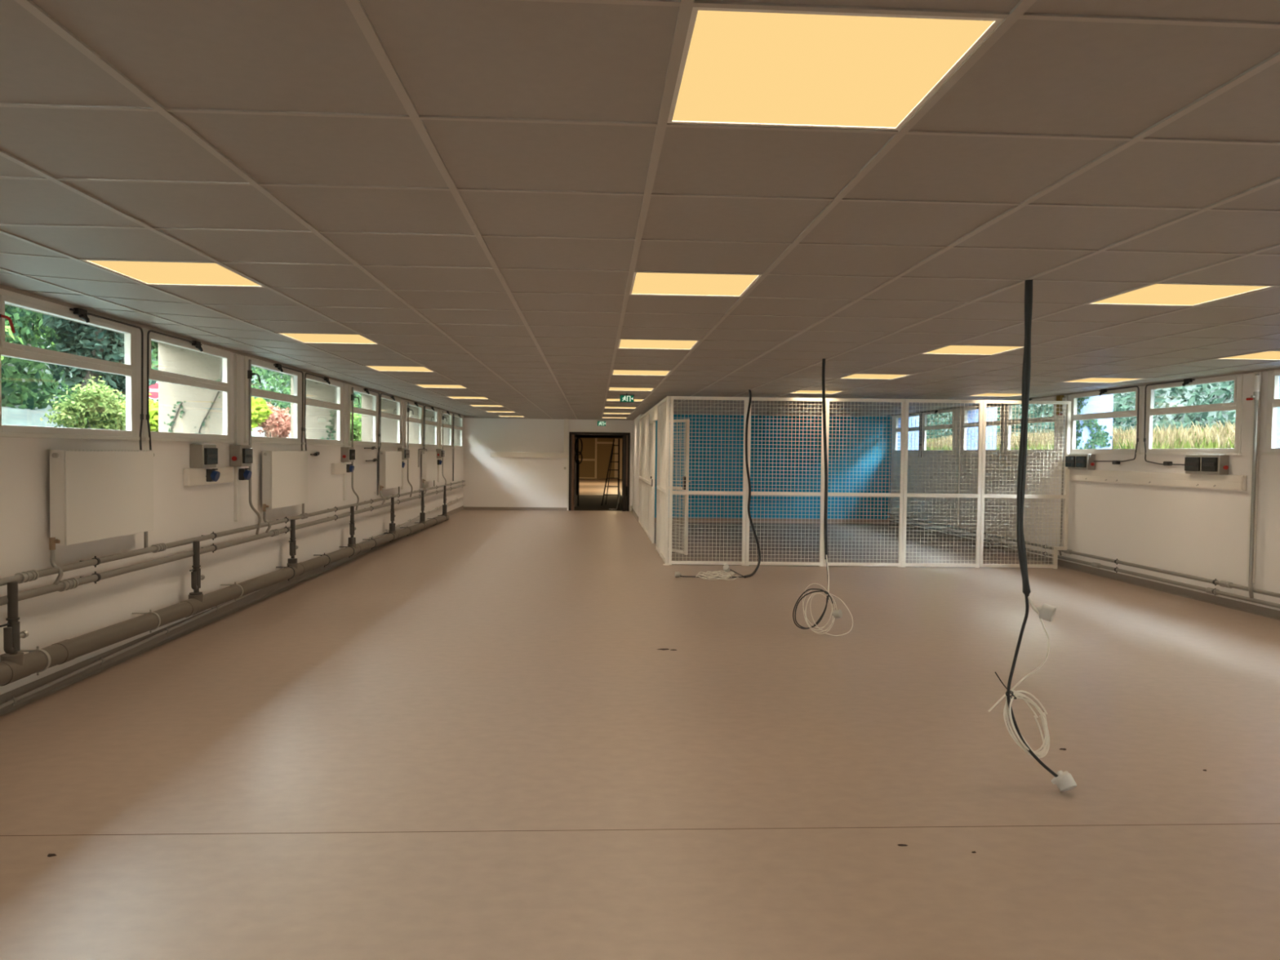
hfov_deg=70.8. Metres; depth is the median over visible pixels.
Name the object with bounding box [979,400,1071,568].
mesh panel
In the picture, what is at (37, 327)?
tree
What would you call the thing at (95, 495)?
radiator
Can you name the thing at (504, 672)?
floor
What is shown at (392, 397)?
opener
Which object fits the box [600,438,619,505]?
step ladder
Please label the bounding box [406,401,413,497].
riser pipe
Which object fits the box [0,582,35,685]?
waste standpipe
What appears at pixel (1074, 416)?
window
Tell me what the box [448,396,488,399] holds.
ceiling light panel
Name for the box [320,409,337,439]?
ivy
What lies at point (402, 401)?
trim
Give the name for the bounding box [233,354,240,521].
trim
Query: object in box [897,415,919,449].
wall
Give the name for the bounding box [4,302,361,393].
roof overhang
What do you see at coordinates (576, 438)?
coiled hose
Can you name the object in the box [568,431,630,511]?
door frame
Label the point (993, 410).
wall
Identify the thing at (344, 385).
trim
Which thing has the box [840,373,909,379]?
ceiling light panel
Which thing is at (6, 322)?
tree
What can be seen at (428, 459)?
radiator
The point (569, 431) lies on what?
trim
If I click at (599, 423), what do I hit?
exit sign
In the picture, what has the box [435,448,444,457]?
box
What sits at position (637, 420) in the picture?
wall
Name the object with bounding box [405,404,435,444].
wall
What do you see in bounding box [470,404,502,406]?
ceiling light panel
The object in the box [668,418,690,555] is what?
door
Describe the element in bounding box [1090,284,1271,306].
ceiling light panel
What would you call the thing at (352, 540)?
bracket
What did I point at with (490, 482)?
wall
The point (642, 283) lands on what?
ceiling light panel
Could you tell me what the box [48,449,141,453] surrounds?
grille
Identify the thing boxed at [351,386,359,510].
riser pipe
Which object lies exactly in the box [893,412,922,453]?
window
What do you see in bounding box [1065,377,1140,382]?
ceiling light panel
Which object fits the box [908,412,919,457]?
opener
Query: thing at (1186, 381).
opener
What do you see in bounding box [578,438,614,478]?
trim
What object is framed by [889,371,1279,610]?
wall
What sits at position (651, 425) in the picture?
door
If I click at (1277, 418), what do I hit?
window
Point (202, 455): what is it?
box
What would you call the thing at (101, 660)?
pipe
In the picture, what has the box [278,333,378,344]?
ceiling light panel
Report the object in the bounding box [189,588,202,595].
bracket
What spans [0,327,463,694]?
wall
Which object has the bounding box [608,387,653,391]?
ceiling light panel
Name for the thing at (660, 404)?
mesh panel
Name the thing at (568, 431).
trim
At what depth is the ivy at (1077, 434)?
12.61 m
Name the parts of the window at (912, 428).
sash, sill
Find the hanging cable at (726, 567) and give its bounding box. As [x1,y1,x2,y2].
[674,389,760,580]
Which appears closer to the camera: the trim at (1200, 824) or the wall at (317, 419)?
the trim at (1200, 824)
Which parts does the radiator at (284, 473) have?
panel, panel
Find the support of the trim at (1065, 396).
attached to the wall at (1200, 532)
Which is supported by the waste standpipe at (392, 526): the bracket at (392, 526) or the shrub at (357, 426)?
the bracket at (392, 526)
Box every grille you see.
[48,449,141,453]
[262,450,306,452]
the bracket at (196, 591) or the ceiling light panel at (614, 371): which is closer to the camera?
the bracket at (196, 591)
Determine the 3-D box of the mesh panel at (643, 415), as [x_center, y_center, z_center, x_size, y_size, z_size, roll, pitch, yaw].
[0.091,-0.168,17.956,0.040,2.300,1.144,1,2,-3]
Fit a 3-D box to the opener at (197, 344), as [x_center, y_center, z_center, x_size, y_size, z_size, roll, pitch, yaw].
[-3.683,-0.691,7.180,0.059,0.915,0.952,1,2,-3]
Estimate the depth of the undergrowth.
18.87 m
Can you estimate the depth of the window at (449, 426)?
20.51 m
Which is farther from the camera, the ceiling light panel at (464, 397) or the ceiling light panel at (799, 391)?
the ceiling light panel at (464, 397)
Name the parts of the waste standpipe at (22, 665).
lever, knob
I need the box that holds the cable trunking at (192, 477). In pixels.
[183,466,233,486]
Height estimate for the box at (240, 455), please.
0.200 m
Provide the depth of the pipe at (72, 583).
6.79 m
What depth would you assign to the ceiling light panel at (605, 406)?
17.06 m
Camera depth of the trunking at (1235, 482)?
10.32 m
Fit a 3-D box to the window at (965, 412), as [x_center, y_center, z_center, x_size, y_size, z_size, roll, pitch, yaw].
[5.818,-0.870,15.298,0.065,0.850,1.650,1,2,-3]
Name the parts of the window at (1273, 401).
sill, sash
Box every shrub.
[40,375,126,430]
[120,393,158,431]
[251,396,272,432]
[254,401,290,437]
[350,406,361,440]
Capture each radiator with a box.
[48,449,154,585]
[262,450,307,533]
[378,450,401,504]
[421,451,436,493]
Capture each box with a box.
[190,444,217,468]
[229,444,253,466]
[340,447,355,462]
[397,448,409,459]
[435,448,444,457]
[1065,453,1095,470]
[1184,454,1229,475]
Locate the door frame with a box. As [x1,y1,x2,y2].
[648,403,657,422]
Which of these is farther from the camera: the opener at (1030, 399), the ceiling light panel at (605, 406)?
the ceiling light panel at (605, 406)
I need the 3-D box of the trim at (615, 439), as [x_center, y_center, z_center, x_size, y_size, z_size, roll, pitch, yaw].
[-1.235,-1.517,51.731,0.450,2.900,0.100,1,2,-3]
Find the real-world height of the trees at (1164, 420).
8.759 m
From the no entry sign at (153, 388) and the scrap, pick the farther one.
the no entry sign at (153, 388)
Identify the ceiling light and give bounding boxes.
[604,406,635,408]
[606,399,643,400]
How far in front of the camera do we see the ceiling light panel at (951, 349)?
7.14 m
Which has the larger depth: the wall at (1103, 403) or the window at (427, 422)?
the window at (427, 422)
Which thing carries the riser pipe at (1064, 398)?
attached to the pipe at (1209, 590)
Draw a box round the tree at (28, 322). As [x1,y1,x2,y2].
[7,307,75,377]
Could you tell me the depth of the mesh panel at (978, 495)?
12.31 m
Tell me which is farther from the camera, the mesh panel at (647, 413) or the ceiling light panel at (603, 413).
the ceiling light panel at (603, 413)
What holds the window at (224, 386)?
in the wall at (181, 512)
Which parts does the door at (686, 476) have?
rail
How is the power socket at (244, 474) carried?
attached to the wall at (181, 512)
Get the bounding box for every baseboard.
[0,505,464,715]
[463,506,567,510]
[654,517,889,524]
[888,520,1279,620]
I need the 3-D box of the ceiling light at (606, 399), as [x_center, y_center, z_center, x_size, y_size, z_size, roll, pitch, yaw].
[-0.246,-1.290,14.488,0.577,0.001,0.577,1,2,-3]
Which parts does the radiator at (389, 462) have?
panel, panel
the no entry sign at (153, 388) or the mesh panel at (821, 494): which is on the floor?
the mesh panel at (821, 494)
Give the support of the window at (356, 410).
in the wall at (181, 512)
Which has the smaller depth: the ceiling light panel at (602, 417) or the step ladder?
the ceiling light panel at (602, 417)
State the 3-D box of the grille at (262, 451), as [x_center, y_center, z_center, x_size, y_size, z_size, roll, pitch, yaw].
[-3.782,-0.304,9.612,0.085,0.020,1.150,1,2,-3]
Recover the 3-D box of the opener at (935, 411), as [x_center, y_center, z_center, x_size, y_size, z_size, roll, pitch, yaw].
[5.653,-0.900,17.626,0.059,0.915,0.897,1,2,-3]
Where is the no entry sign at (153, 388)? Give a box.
[148,382,158,403]
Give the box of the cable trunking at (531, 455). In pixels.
[490,418,568,457]
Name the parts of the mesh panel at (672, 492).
rail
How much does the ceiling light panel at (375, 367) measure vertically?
0.032 m
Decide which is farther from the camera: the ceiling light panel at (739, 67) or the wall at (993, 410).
the wall at (993, 410)
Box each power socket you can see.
[205,468,220,481]
[239,467,251,479]
[346,463,354,472]
[437,459,442,464]
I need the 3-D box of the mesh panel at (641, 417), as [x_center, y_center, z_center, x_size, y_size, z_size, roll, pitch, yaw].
[0.033,-0.204,19.119,0.040,2.300,1.174,1,2,-3]
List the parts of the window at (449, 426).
sash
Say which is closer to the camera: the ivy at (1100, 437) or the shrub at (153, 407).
the ivy at (1100, 437)
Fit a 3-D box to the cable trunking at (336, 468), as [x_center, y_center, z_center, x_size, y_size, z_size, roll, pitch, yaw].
[-3.948,-0.150,11.817,0.048,0.145,0.560,1,2,-3]
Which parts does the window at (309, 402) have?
sill, sash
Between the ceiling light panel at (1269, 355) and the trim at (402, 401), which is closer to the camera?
the ceiling light panel at (1269, 355)
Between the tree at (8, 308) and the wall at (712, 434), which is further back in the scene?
the wall at (712, 434)
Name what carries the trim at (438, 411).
attached to the wall at (181, 512)
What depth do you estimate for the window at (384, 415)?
15.01 m
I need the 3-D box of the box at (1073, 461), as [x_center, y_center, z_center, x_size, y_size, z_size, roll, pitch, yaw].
[5.911,-0.245,12.085,0.134,0.210,0.572,1,2,-3]
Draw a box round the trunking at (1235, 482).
[1069,469,1246,490]
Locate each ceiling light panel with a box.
[84,260,262,286]
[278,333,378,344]
[364,365,434,372]
[415,384,466,388]
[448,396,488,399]
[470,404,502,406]
[487,411,514,412]
[497,415,524,417]
[602,417,626,417]
[603,413,631,413]
[604,406,636,408]
[605,399,644,401]
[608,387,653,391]
[611,369,671,375]
[617,339,699,349]
[629,272,761,297]
[666,7,1004,129]
[791,390,842,394]
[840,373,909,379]
[924,345,1023,355]
[972,393,1022,396]
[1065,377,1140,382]
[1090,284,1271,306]
[1217,351,1279,359]
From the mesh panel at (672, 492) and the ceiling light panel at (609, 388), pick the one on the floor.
the mesh panel at (672, 492)
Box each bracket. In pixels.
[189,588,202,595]
[287,555,297,564]
[348,535,355,544]
[389,521,395,531]
[419,511,425,521]
[442,503,446,514]
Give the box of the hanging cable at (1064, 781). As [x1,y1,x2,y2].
[987,279,1076,792]
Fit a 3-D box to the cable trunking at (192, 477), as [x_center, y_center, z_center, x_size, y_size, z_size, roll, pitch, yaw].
[-3.747,-0.036,7.844,0.048,0.145,0.920,1,2,-3]
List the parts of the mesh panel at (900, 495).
rail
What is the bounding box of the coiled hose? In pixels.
[574,436,582,506]
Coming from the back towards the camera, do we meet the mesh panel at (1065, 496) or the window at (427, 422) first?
the window at (427, 422)
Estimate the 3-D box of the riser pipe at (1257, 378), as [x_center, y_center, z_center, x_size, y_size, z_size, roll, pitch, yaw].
[6.051,0.061,8.894,0.099,2.208,0.165,1,2,-3]
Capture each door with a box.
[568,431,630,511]
[648,422,655,543]
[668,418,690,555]
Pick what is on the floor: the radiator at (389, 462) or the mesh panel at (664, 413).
the mesh panel at (664, 413)
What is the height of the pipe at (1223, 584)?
0.092 m
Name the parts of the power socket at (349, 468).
lid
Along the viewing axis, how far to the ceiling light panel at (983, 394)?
12.27 m
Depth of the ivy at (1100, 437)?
12.63 m
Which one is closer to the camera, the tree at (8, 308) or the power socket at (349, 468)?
the power socket at (349, 468)
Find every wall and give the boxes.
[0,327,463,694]
[158,342,222,435]
[290,375,337,439]
[361,393,397,442]
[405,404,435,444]
[440,413,460,445]
[463,417,633,507]
[571,435,626,495]
[631,413,643,522]
[654,414,891,519]
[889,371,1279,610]
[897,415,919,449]
[965,407,997,449]
[1075,394,1113,448]
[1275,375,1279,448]
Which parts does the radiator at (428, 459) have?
panel, panel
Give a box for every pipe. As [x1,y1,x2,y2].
[0,314,15,333]
[0,480,465,586]
[0,484,465,605]
[0,496,462,708]
[0,514,448,685]
[247,359,261,534]
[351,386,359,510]
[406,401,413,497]
[441,411,447,485]
[886,512,1279,597]
[886,517,1279,608]
[1057,396,1066,555]
[1246,373,1261,598]
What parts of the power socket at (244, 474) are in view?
lid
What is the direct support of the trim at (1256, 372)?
attached to the wall at (1200, 532)
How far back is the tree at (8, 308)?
14.16 m
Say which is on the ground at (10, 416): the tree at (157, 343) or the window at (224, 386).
the tree at (157, 343)
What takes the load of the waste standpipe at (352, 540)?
attached to the drain pipe at (65, 651)
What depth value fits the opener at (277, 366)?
10.26 m
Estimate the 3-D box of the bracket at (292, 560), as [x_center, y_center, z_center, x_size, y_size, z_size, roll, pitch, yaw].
[-3.740,0.861,9.685,0.096,0.140,0.096,1,2,-3]
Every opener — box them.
[69,307,143,450]
[146,329,203,449]
[273,363,303,450]
[303,373,330,455]
[363,388,379,451]
[365,393,395,495]
[413,402,424,466]
[424,405,434,451]
[446,411,453,480]
[453,413,460,480]
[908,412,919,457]
[920,409,939,457]
[977,403,1002,454]
[1003,398,1032,457]
[1093,386,1139,464]
[1143,378,1195,466]
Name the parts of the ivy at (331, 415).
stem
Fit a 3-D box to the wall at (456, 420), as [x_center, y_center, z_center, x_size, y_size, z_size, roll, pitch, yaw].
[-4.896,-0.783,23.070,0.645,1.900,0.220,1,2,-3]
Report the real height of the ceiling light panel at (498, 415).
0.032 m
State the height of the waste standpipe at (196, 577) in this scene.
0.592 m
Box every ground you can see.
[1,324,361,440]
[927,381,1235,438]
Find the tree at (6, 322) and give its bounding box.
[0,320,23,360]
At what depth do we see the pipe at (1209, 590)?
10.64 m
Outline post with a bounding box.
[662,395,670,564]
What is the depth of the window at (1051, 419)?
13.40 m
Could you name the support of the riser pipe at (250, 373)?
attached to the pipe at (72, 583)
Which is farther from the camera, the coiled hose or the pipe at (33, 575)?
the coiled hose
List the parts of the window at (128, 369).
sash, sill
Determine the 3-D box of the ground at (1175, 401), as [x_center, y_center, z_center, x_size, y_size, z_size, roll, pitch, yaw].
[22.015,-7.071,27.938,33.340,14.044,66.000,1,2,-3]
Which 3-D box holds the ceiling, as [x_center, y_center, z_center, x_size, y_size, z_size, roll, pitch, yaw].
[1.127,-1.173,9.687,9.950,0.106,27.500,1,2,-3]
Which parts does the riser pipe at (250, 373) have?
valve handle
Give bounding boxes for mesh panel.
[638,415,642,525]
[641,413,645,531]
[644,409,649,536]
[655,400,662,554]
[659,396,666,562]
[668,395,747,565]
[745,396,826,566]
[822,398,905,567]
[902,399,982,568]
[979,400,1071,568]
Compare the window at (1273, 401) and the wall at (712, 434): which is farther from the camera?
the wall at (712, 434)
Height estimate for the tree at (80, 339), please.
4.133 m
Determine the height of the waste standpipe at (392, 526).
0.697 m
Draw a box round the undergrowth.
[0,334,361,433]
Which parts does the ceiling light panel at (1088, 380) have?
frame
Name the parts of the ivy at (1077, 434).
stem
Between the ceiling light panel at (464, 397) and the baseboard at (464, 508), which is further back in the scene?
the baseboard at (464, 508)
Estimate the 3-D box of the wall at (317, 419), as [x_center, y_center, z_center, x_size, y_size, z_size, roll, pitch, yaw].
[-4.344,-0.443,12.139,0.645,1.900,0.220,1,2,-3]
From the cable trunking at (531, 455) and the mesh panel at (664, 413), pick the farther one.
the cable trunking at (531, 455)
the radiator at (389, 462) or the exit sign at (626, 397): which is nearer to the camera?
the exit sign at (626, 397)
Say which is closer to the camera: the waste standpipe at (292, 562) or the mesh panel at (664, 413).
the waste standpipe at (292, 562)
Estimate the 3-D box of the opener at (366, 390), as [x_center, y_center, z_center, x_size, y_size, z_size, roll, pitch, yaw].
[-4.007,-0.887,13.483,0.061,0.915,0.897,1,2,-4]
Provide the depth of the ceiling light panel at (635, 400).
14.59 m
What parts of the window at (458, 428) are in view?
sash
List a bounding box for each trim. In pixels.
[0,823,1267,835]
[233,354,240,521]
[342,383,346,500]
[400,400,404,488]
[437,409,439,482]
[567,431,568,511]
[568,431,630,432]
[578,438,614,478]
[614,438,622,479]
[955,408,961,523]
[1058,395,1067,545]
[1246,371,1262,582]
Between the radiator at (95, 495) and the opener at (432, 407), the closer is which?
the radiator at (95, 495)
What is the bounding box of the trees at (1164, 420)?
[926,380,1235,439]
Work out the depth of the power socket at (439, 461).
19.26 m
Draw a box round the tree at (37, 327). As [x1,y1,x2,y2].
[22,316,55,346]
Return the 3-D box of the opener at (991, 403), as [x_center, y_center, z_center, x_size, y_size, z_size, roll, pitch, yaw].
[5.788,-0.817,14.966,0.059,0.915,0.952,1,2,-3]
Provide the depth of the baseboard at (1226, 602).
10.80 m
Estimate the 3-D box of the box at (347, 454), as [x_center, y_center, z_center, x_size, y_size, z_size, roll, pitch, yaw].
[-3.917,-0.340,12.072,0.134,0.200,0.282,1,2,-3]
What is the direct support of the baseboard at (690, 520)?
attached to the wall at (712, 434)
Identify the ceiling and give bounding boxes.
[0,0,1279,420]
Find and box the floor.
[0,478,1279,959]
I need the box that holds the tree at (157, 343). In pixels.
[153,341,255,371]
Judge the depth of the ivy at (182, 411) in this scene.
8.35 m
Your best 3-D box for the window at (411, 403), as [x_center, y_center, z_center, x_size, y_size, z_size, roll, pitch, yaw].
[-4.212,-1.032,16.740,0.065,0.850,1.630,1,2,-3]
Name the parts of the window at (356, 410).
sill, sash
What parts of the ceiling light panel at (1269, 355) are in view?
frame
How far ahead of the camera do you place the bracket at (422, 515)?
16.97 m
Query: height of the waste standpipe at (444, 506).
0.772 m
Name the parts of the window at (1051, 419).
sill, sash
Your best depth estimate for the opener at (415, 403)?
17.52 m
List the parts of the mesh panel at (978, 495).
rail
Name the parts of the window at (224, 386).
sill, sash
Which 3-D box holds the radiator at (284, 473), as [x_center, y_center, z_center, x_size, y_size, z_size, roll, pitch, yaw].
[-3.790,0.105,9.581,0.141,0.836,1.237,1,2,-3]
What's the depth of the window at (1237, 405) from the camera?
9.79 m
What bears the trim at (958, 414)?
attached to the wall at (1200, 532)
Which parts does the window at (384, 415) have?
sash, sill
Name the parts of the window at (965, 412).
sill, sash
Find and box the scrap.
[47,853,56,857]
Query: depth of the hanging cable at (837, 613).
7.72 m
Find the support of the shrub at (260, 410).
on the ground at (10, 416)
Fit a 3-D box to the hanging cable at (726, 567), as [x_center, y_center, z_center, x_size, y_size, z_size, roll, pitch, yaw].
[1.105,0.005,11.220,1.314,2.402,0.579,-1,2,-40]
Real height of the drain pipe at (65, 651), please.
0.404 m
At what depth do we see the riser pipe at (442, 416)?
19.54 m
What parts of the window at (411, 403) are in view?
sash, sill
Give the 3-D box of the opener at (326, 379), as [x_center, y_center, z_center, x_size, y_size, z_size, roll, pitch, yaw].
[-3.874,-0.776,10.823,0.062,0.971,0.952,1,2,-2]
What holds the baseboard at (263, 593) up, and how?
attached to the wall at (181, 512)
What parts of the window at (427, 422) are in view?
sash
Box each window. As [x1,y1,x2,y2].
[0,288,142,440]
[141,328,234,442]
[244,355,301,444]
[301,371,343,445]
[347,384,377,446]
[377,392,402,447]
[404,400,423,447]
[422,404,438,448]
[440,409,453,448]
[452,413,463,448]
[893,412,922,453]
[921,408,955,453]
[960,403,1004,453]
[1004,396,1057,453]
[1070,386,1142,454]
[1142,373,1243,455]
[1261,369,1279,455]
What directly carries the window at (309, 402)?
in the wall at (181, 512)
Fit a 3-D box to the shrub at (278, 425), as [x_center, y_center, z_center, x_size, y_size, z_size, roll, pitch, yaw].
[-9.485,-1.483,23.213,1.418,1.064,1.036,-1,2,-38]
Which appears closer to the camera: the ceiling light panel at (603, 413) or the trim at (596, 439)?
the ceiling light panel at (603, 413)
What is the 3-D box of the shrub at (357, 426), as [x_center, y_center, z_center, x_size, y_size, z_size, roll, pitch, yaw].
[-10.265,-1.950,31.133,1.679,1.377,1.519,1,2,-3]
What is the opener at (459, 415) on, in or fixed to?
attached to the window at (458, 428)
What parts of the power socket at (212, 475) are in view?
lid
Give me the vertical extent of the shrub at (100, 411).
1.093 m
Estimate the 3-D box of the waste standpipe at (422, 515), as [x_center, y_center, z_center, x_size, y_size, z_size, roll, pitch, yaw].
[-4.114,0.564,17.010,0.132,0.735,0.200,1,2,-3]
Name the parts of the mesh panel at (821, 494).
rail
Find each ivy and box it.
[163,400,186,432]
[194,367,222,433]
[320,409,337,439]
[1075,396,1088,448]
[1083,418,1112,448]
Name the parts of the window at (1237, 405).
sill, sash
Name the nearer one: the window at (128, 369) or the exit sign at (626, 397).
the window at (128, 369)
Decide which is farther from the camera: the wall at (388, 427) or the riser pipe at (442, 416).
the riser pipe at (442, 416)
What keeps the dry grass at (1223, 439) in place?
on the ground at (1175, 401)
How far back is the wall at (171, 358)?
8.37 m
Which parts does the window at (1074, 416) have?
sash, sill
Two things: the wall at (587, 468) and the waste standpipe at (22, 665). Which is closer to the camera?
the waste standpipe at (22, 665)
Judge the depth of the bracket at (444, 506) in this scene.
19.48 m
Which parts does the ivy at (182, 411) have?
stem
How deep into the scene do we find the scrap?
3.35 m
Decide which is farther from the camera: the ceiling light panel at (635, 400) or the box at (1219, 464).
the ceiling light panel at (635, 400)
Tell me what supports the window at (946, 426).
in the wall at (1200, 532)
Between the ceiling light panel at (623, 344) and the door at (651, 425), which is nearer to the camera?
the ceiling light panel at (623, 344)
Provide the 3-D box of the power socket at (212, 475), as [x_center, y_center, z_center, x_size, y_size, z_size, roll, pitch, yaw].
[-3.679,-0.042,7.757,0.098,0.113,0.090,1,2,-3]
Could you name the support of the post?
on the floor
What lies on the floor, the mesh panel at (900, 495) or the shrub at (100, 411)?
the mesh panel at (900, 495)
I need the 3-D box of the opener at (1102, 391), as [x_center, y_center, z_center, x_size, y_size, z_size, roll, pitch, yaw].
[5.987,-0.679,11.325,0.068,0.965,0.952,1,2,-5]
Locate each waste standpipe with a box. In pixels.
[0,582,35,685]
[188,541,208,614]
[287,519,301,577]
[347,506,358,555]
[388,497,397,540]
[419,490,426,529]
[442,485,448,520]
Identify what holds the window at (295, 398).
in the wall at (181, 512)
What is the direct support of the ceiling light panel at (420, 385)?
attached to the ceiling
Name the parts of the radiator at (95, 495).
panel, panel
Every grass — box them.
[926,420,1235,449]
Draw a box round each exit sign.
[597,421,605,426]
[619,393,634,402]
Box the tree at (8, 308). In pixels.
[0,304,43,387]
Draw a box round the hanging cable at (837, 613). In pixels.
[792,358,853,635]
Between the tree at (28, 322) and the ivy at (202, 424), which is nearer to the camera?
the ivy at (202, 424)
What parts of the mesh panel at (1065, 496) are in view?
rail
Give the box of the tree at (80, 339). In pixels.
[42,314,156,425]
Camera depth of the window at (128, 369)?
5.76 m
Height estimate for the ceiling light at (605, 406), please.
0.001 m
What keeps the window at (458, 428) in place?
in the wall at (181, 512)
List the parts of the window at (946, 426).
sill, sash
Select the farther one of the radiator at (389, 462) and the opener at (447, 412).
the opener at (447, 412)
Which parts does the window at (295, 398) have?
sill, sash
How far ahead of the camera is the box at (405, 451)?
15.45 m
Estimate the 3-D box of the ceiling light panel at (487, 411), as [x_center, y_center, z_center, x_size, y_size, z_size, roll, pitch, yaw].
[-2.994,-1.484,19.352,0.601,0.032,0.601,1,2,-3]
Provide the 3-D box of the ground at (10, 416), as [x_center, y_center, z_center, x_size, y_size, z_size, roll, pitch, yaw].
[-28.220,-8.188,30.377,46.550,15.156,76.000,1,2,-3]
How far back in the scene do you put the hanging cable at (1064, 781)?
4.25 m
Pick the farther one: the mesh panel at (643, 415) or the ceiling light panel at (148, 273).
the mesh panel at (643, 415)
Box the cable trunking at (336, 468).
[331,462,346,474]

